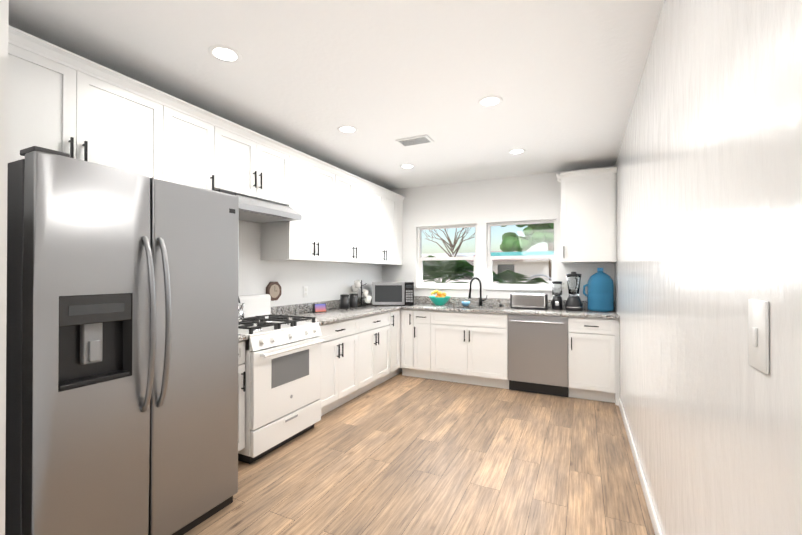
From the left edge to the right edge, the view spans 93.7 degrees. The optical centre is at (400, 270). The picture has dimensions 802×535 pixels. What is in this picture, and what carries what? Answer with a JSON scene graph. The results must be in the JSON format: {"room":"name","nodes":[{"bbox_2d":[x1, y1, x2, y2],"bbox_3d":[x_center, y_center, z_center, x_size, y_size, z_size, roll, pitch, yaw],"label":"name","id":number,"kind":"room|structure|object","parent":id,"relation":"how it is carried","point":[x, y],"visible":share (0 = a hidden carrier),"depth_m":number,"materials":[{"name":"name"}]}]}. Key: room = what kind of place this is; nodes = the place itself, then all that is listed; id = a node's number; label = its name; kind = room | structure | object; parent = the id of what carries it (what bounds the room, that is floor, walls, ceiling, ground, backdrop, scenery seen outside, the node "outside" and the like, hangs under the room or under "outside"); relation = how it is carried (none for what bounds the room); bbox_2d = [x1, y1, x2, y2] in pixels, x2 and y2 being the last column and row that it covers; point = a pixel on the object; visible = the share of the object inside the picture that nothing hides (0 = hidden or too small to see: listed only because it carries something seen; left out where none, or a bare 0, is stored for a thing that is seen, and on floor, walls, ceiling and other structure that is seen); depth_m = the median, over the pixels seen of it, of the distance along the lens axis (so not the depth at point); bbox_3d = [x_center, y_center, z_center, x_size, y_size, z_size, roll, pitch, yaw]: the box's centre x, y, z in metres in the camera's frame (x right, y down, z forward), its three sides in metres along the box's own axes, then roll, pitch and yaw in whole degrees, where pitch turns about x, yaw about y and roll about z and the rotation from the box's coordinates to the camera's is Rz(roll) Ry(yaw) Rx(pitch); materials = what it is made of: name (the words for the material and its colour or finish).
{"room":"kitchen","nodes":[
{"label":"kitchen","id":0,"kind":"room"},
{"bbox_2d":[0,0,8,534],"bbox_3d":[-2.190,0.052,1.496,2.330,2.600,0.145,0,0,26],"label":"wall","id":1,"kind":"structure","parent":0,"point":[4,16],"depth_m":1.04,"materials":[{"name":"white paint"}]},
{"bbox_2d":[238,220,381,306],"bbox_3d":[-1.371,0.066,3.629,0.140,2.600,4.700,0,0,26],"label":"wall","id":2,"kind":"structure","parent":0,"point":[322,281],"depth_m":3.98,"materials":[{"name":"white paint"}]},
{"bbox_2d":[8,25,175,181],"bbox_3d":[-1.847,-0.797,2.073,0.350,0.635,0.963,0,0,26],"label":"upper cabinet","id":3,"kind":"object","parent":2,"relation":"attached to","point":[73,105],"depth_m":2.00,"materials":[{"name":"white wood"}]},
{"bbox_2d":[176,98,223,189],"bbox_3d":[-1.584,-0.793,2.622,0.350,0.635,0.485,0,0,26],"label":"upper cabinet","id":4,"kind":"object","parent":2,"relation":"attached to","point":[199,133],"depth_m":2.61,"materials":[{"name":"white wood"}]},
{"bbox_2d":[214,189,301,222],"bbox_3d":[-1.270,-0.520,3.102,0.498,0.148,0.760,0,0,26],"label":"range hood","id":5,"kind":"object","parent":2,"relation":"attached to","point":[254,210],"visible":0.58,"depth_m":3.08,"materials":[{"name":"silver metal"}]},
{"bbox_2d":[224,121,291,204],"bbox_3d":[-1.337,-0.852,3.136,0.350,0.510,0.771,0,0,26],"label":"upper cabinet","id":6,"kind":"object","parent":2,"relation":"attached to","point":[257,166],"depth_m":3.05,"materials":[{"name":"white wood"}]},
{"bbox_2d":[266,282,280,300],"bbox_3d":[-1.248,0.196,3.692,0.024,0.185,0.185,0,0,26],"label":"wall clock","id":7,"kind":"object","parent":2,"relation":"attached to","point":[273,290],"visible":0.96,"depth_m":3.68,"materials":[{"name":"brown wood"}]},
{"bbox_2d":[261,149,339,262],"bbox_3d":[-1.004,-0.603,3.828,0.350,1.000,0.767,0,0,26],"label":"upper cabinet","id":8,"kind":"object","parent":2,"relation":"attached to","point":[315,237],"depth_m":3.67,"materials":[{"name":"white wood"}]},
{"bbox_2d":[303,286,307,297],"bbox_3d":[-1.049,0.229,4.125,0.008,0.120,0.075,0,0,26],"label":"outlet","id":9,"kind":"object","parent":2,"relation":"attached to","point":[305,291],"visible":1,"depth_m":4.12,"materials":[{"name":"white plastic"}]},
{"bbox_2d":[340,169,371,264],"bbox_3d":[-0.711,-0.599,4.437,0.350,1.000,0.815,0,0,26],"label":"upper cabinet","id":10,"kind":"object","parent":2,"relation":"attached to","point":[355,193],"depth_m":4.40,"materials":[{"name":"white wood"}]},
{"bbox_2d":[372,185,399,264],"bbox_3d":[-0.401,-0.595,5.082,0.350,1.000,0.846,0,0,26],"label":"upper cabinet","id":11,"kind":"object","parent":2,"relation":"attached to","point":[385,203],"depth_m":5.08,"materials":[{"name":"white wood"}]},
{"bbox_2d":[400,197,403,264],"bbox_3d":[-0.187,-0.592,5.528,0.350,1.000,0.256,0,0,26],"label":"upper cabinet","id":12,"kind":"object","parent":2,"relation":"attached to","point":[401,198],"depth_m":5.53,"materials":[{"name":"white wood"}]},
{"bbox_2d":[9,0,663,189],"bbox_3d":[-0.146,-1.289,1.408,6.400,0.080,7.940,0,0,26],"label":"ceiling","id":13,"kind":"structure","parent":0,"point":[561,78],"depth_m":2.32,"materials":[{"name":"white paint"}]},
{"bbox_2d":[208,45,241,62],"bbox_3d":[-1.007,-1.241,2.154,0.176,0.003,0.176,0,0,26],"label":"recessed light","id":14,"kind":"object","parent":13,"relation":"in","point":[222,53],"visible":1,"depth_m":2.14,"materials":[{"name":"white"}]},
{"bbox_2d":[337,126,357,132],"bbox_3d":[-0.466,-1.234,3.281,0.176,0.003,0.176,0,0,26],"label":"recessed light","id":15,"kind":"object","parent":13,"relation":"in","point":[346,129],"visible":1,"depth_m":3.28,"materials":[{"name":"white"}]},
{"bbox_2d":[400,164,414,168],"bbox_3d":[0.075,-1.226,4.407,0.176,0.003,0.176,0,0,26],"label":"recessed light","id":16,"kind":"object","parent":13,"relation":"in","point":[407,166],"visible":1,"depth_m":4.41,"materials":[{"name":"white"}]},
{"bbox_2d":[395,135,433,146],"bbox_3d":[0.129,-1.226,3.550,0.320,0.015,0.180,0,0,26],"label":"ceiling vent","id":17,"kind":"object","parent":13,"relation":"in","point":[416,140],"visible":0.98,"depth_m":3.52,"materials":[{"name":"white metal"}]},
{"bbox_2d":[478,96,502,106],"bbox_3d":[0.652,-1.237,2.744,0.176,0.003,0.176,0,0,26],"label":"recessed light","id":18,"kind":"object","parent":13,"relation":"in","point":[488,101],"visible":1,"depth_m":2.74,"materials":[{"name":"white"}]},
{"bbox_2d":[508,149,525,153],"bbox_3d":[1.193,-1.230,3.871,0.176,0.003,0.176,0,0,26],"label":"recessed light","id":19,"kind":"object","parent":13,"relation":"in","point":[515,151],"visible":1,"depth_m":3.87,"materials":[{"name":"white"}]},
{"bbox_2d":[184,372,654,534],"bbox_3d":[-0.146,1.381,1.390,6.400,0.060,7.940,0,0,26],"label":"floor","id":20,"kind":"structure","parent":0,"point":[399,454],"depth_m":2.55,"materials":[{"name":"brown wood"}]},
{"bbox_2d":[5,146,238,534],"bbox_3d":[-1.503,0.445,1.965,0.941,1.819,0.924,0,0,26],"label":"refrigerator","id":21,"kind":"object","parent":20,"relation":"on","point":[122,360],"visible":1,"depth_m":1.64,"materials":[{"name":"grey metal"}]},
{"bbox_2d":[238,340,245,450],"bbox_3d":[-1.429,0.918,2.622,0.618,0.882,0.299,0,0,26],"label":"base cabinet","id":22,"kind":"object","parent":20,"relation":"on","point":[241,344],"depth_m":2.59,"materials":[{"name":"white wood"}]},
{"bbox_2d":[238,334,247,340],"bbox_3d":[-1.418,0.410,2.619,0.643,0.132,0.299,0,0,26],"label":"countertop","id":23,"kind":"structure","parent":22,"relation":"on","point":[241,337],"depth_m":2.59,"materials":[{"name":"stone"}]},
{"bbox_2d":[238,294,323,463],"bbox_3d":[-1.126,0.787,3.069,0.722,1.149,0.760,0,0,26],"label":"gas range","id":24,"kind":"object","parent":20,"relation":"on","point":[282,363],"visible":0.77,"depth_m":2.88,"materials":[{"name":"white metal"}]},
{"bbox_2d":[238,296,243,321],"bbox_3d":[-1.323,0.272,2.956,0.248,0.248,0.200,0,0,26],"label":"kettle","id":25,"kind":"object","parent":24,"relation":"on","point":[240,313],"visible":0.17,"depth_m":2.93,"materials":[{"name":"silver metal"}]},
{"bbox_2d":[319,317,361,415],"bbox_3d":[-0.868,0.926,3.791,0.618,0.882,0.759,0,0,26],"label":"base cabinet","id":26,"kind":"object","parent":20,"relation":"on","point":[360,355],"depth_m":3.67,"materials":[{"name":"white wood"}]},
{"bbox_2d":[362,311,393,393],"bbox_3d":[-0.569,0.930,4.412,0.618,0.882,0.850,0,0,26],"label":"base cabinet","id":27,"kind":"object","parent":20,"relation":"on","point":[377,329],"depth_m":4.34,"materials":[{"name":"white wood"}]},
{"bbox_2d":[271,297,401,324],"bbox_3d":[-0.653,0.421,4.208,0.647,0.132,1.693,0,0,26],"label":"countertop","id":28,"kind":"structure","parent":27,"relation":"on","point":[334,313],"depth_m":4.04,"materials":[{"name":"stone"}]},
{"bbox_2d":[312,303,326,312],"bbox_3d":[-0.900,0.406,4.151,0.140,0.095,0.072,0,0,-36],"label":"smart display","id":29,"kind":"object","parent":28,"relation":"on","point":[320,307],"visible":1,"depth_m":4.13,"materials":[{"name":"black plastic"}]},
{"bbox_2d":[340,294,348,308],"bbox_3d":[-0.683,0.368,4.551,0.108,0.175,0.108,0,0,26],"label":"canister","id":30,"kind":"object","parent":28,"relation":"on","point":[344,301],"visible":1,"depth_m":4.51,"materials":[{"name":"black metal"}]},
{"bbox_2d":[349,293,357,307],"bbox_3d":[-0.597,0.370,4.731,0.108,0.175,0.108,0,0,26],"label":"canister","id":31,"kind":"object","parent":28,"relation":"on","point":[353,300],"visible":1,"depth_m":4.69,"materials":[{"name":"black metal"}]},
{"bbox_2d":[351,280,371,306],"bbox_3d":[-0.514,0.286,4.903,0.239,0.344,0.239,0,0,-19],"label":"mug tree","id":32,"kind":"object","parent":28,"relation":"on","point":[357,285],"visible":1,"depth_m":4.88,"materials":[{"name":"white ceramic"}]},
{"bbox_2d":[394,309,401,375],"bbox_3d":[-0.366,0.933,4.836,0.618,0.882,0.330,0,0,26],"label":"base cabinet","id":33,"kind":"object","parent":20,"relation":"on","point":[397,369],"depth_m":4.81,"materials":[{"name":"white wood"}]},
{"bbox_2d":[400,309,415,376],"bbox_3d":[0.227,0.935,5.107,0.250,0.882,0.638,0,0,26],"label":"base cabinet","id":34,"kind":"object","parent":20,"relation":"on","point":[407,317],"depth_m":4.83,"materials":[{"name":"white wood"}]},
{"bbox_2d":[416,310,455,379],"bbox_3d":[0.428,0.934,5.010,0.377,0.882,0.638,0,0,26],"label":"base cabinet","id":35,"kind":"object","parent":20,"relation":"on","point":[429,323],"depth_m":4.70,"materials":[{"name":"white wood"}]},
{"bbox_2d":[371,296,619,318],"bbox_3d":[0.956,0.524,4.746,3.081,0.332,0.663,0,0,26],"label":"countertop","id":36,"kind":"structure","parent":35,"relation":"on","point":[454,304],"depth_m":4.60,"materials":[{"name":"stone"}]},
{"bbox_2d":[372,282,413,304],"bbox_3d":[-0.103,0.305,5.175,0.550,0.310,0.414,0,0,1],"label":"microwave","id":37,"kind":"object","parent":36,"relation":"on","point":[392,293],"visible":1,"depth_m":4.97,"materials":[{"name":"silver metal"}]},
{"bbox_2d":[429,290,449,304],"bbox_3d":[0.521,0.356,5.071,0.300,0.206,0.300,0,0,26],"label":"fruit bowl","id":38,"kind":"object","parent":36,"relation":"on","point":[440,298],"visible":1,"depth_m":5.00,"materials":[{"name":"teal ceramic"}]},
{"bbox_2d":[462,301,469,305],"bbox_3d":[0.850,0.424,4.923,0.110,0.068,0.110,0,0,26],"label":"bowl","id":39,"kind":"object","parent":36,"relation":"on","point":[465,303],"visible":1,"depth_m":4.89,"materials":[{"name":"blue ceramic"}]},
{"bbox_2d":[468,277,486,305],"bbox_3d":[1.000,0.270,4.871,0.204,0.377,0.240,0,0,26],"label":"faucet","id":40,"kind":"object","parent":36,"relation":"on","point":[480,298],"visible":1,"depth_m":4.91,"materials":[{"name":"black metal"}]},
{"bbox_2d":[509,293,547,309],"bbox_3d":[1.548,0.363,4.566,0.432,0.186,0.170,0,0,26],"label":"toaster","id":41,"kind":"object","parent":36,"relation":"on","point":[537,301],"visible":1,"depth_m":4.49,"materials":[{"name":"silver metal"}]},
{"bbox_2d":[552,281,562,309],"bbox_3d":[1.854,0.288,4.463,0.120,0.335,0.122,0,0,26],"label":"coffee grinder","id":42,"kind":"object","parent":36,"relation":"on","point":[557,295],"visible":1,"depth_m":4.42,"materials":[{"name":"black plastic"}]},
{"bbox_2d":[565,272,582,310],"bbox_3d":[2.005,0.231,4.362,0.192,0.447,0.219,0,0,26],"label":"blender","id":43,"kind":"object","parent":36,"relation":"on","point":[573,302],"visible":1,"depth_m":4.29,"materials":[{"name":"black plastic"}]},
{"bbox_2d":[583,268,613,311],"bbox_3d":[2.255,0.209,4.300,0.316,0.490,0.270,0,0,26],"label":"water jug","id":44,"kind":"object","parent":36,"relation":"on","point":[599,295],"visible":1,"depth_m":4.19,"materials":[{"name":"blue plastic"}]},
{"bbox_2d":[440,325,508,388],"bbox_3d":[0.956,1.053,4.756,0.878,0.640,0.638,0,0,26],"label":"base cabinet","id":45,"kind":"object","parent":20,"relation":"on","point":[465,347],"depth_m":4.46,"materials":[{"name":"white wood"}]},
{"bbox_2d":[508,314,568,396],"bbox_3d":[1.615,0.931,4.386,0.626,0.877,0.650,0,0,26],"label":"dishwasher","id":46,"kind":"object","parent":20,"relation":"on","point":[537,353],"visible":0.94,"depth_m":4.14,"materials":[{"name":"silver metal"}]},
{"bbox_2d":[568,317,619,405],"bbox_3d":[2.136,0.929,4.190,0.476,0.882,0.638,0,0,26],"label":"base cabinet","id":47,"kind":"object","parent":20,"relation":"on","point":[593,343],"depth_m":3.91,"materials":[{"name":"white wood"}]},
{"bbox_2d":[382,166,614,301],"bbox_3d":[1.131,0.076,5.112,3.365,2.600,0.140,0,0,26],"label":"wall","id":48,"kind":"structure","parent":0,"point":[481,204],"depth_m":5.05,"materials":[{"name":"white paint"}]},
{"bbox_2d":[415,224,477,289],"bbox_3d":[0.646,-0.194,5.323,0.910,0.897,0.133,0,0,26],"label":"window","id":49,"kind":"structure","parent":48,"relation":"in","point":[460,286],"depth_m":5.35,"materials":[{"name":"white"}]},
{"bbox_2d":[485,219,556,290],"bbox_3d":[1.556,-0.196,4.886,0.890,0.897,0.133,0,0,26],"label":"window","id":50,"kind":"structure","parent":48,"relation":"in","point":[513,287],"depth_m":4.90,"materials":[{"name":"white"}]},
{"bbox_2d":[561,281,566,290],"bbox_3d":[1.995,0.182,4.613,0.075,0.120,0.009,0,0,26],"label":"outlet","id":51,"kind":"object","parent":48,"relation":"attached to","point":[564,285],"visible":0.83,"depth_m":4.61,"materials":[{"name":"white plastic"}]},
{"bbox_2d":[556,167,616,262],"bbox_3d":[2.131,-0.610,4.337,0.603,1.020,0.395,0,0,26],"label":"upper cabinet","id":52,"kind":"object","parent":48,"relation":"attached to","point":[589,216],"visible":0.98,"depth_m":4.19,"materials":[{"name":"white wood"}]},
{"bbox_2d":[614,0,801,534],"bbox_3d":[1.623,0.058,2.413,0.140,2.600,4.300,0,0,26],"label":"wall","id":53,"kind":"structure","parent":0,"point":[708,163],"depth_m":1.09,"materials":[{"name":"white paint"}]},
{"bbox_2d":[619,398,661,534],"bbox_3d":[1.414,1.314,2.144,0.012,0.085,3.672,0,0,26],"label":"baseboard","id":54,"kind":"structure","parent":53,"relation":"attached to","point":[653,517],"depth_m":2.30,"materials":[{"name":"white wood"}]},
{"bbox_2d":[748,299,768,373],"bbox_3d":[0.770,0.138,0.814,0.011,0.150,0.090,0,0,26],"label":"light switch","id":55,"kind":"object","parent":53,"relation":"attached to","point":[758,332],"visible":1,"depth_m":0.80,"materials":[{"name":"white plastic"}]},
{"label":"outside","id":56,"kind":"structure","parent":0,"visible":0},
{"bbox_3d":[9.107,1.702,48.365,100.000,0.070,84.759,0,0,26],"label":"ground","id":57,"kind":"structure","parent":56,"visible":0},
{"bbox_2d":[422,250,548,279],"bbox_3d":[2.712,-0.068,32.178,27.300,3.260,16.500,0,0,26],"label":"house","id":58,"kind":"structure","parent":57,"relation":"on","point":[530,265],"depth_m":23.11,"materials":[{"name":"white"}]},
{"bbox_2d":[423,255,548,283],"bbox_3d":[1.279,0.564,6.582,3.106,1.662,1.694,0,0,26],"label":"bush","id":59,"kind":"object","parent":57,"relation":"on","point":[458,274],"depth_m":6.52,"materials":[{"name":"green plant"}]},
{"bbox_2d":[423,251,553,283],"bbox_3d":[1.761,0.382,14.604,14.000,2.130,6.000,0,0,26],"label":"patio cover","id":60,"kind":"object","parent":57,"relation":"on","point":[527,253],"depth_m":13.13,"materials":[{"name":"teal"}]},
{"bbox_2d":[423,223,553,280],"bbox_3d":[4.761,-1.369,18.908,8.982,5.711,2.515,0,0,26],"label":"tree","id":61,"kind":"object","parent":57,"relation":"on","point":[541,227],"depth_m":17.75,"materials":[{"name":"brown plant"}]},
{"bbox_2d":[529,274,551,279],"bbox_3d":[3.111,0.738,8.406,0.735,1.337,0.040,0,0,26],"label":"arch","id":62,"kind":"object","parent":57,"relation":"on","point":[541,275],"depth_m":8.39,"materials":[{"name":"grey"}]}
]}

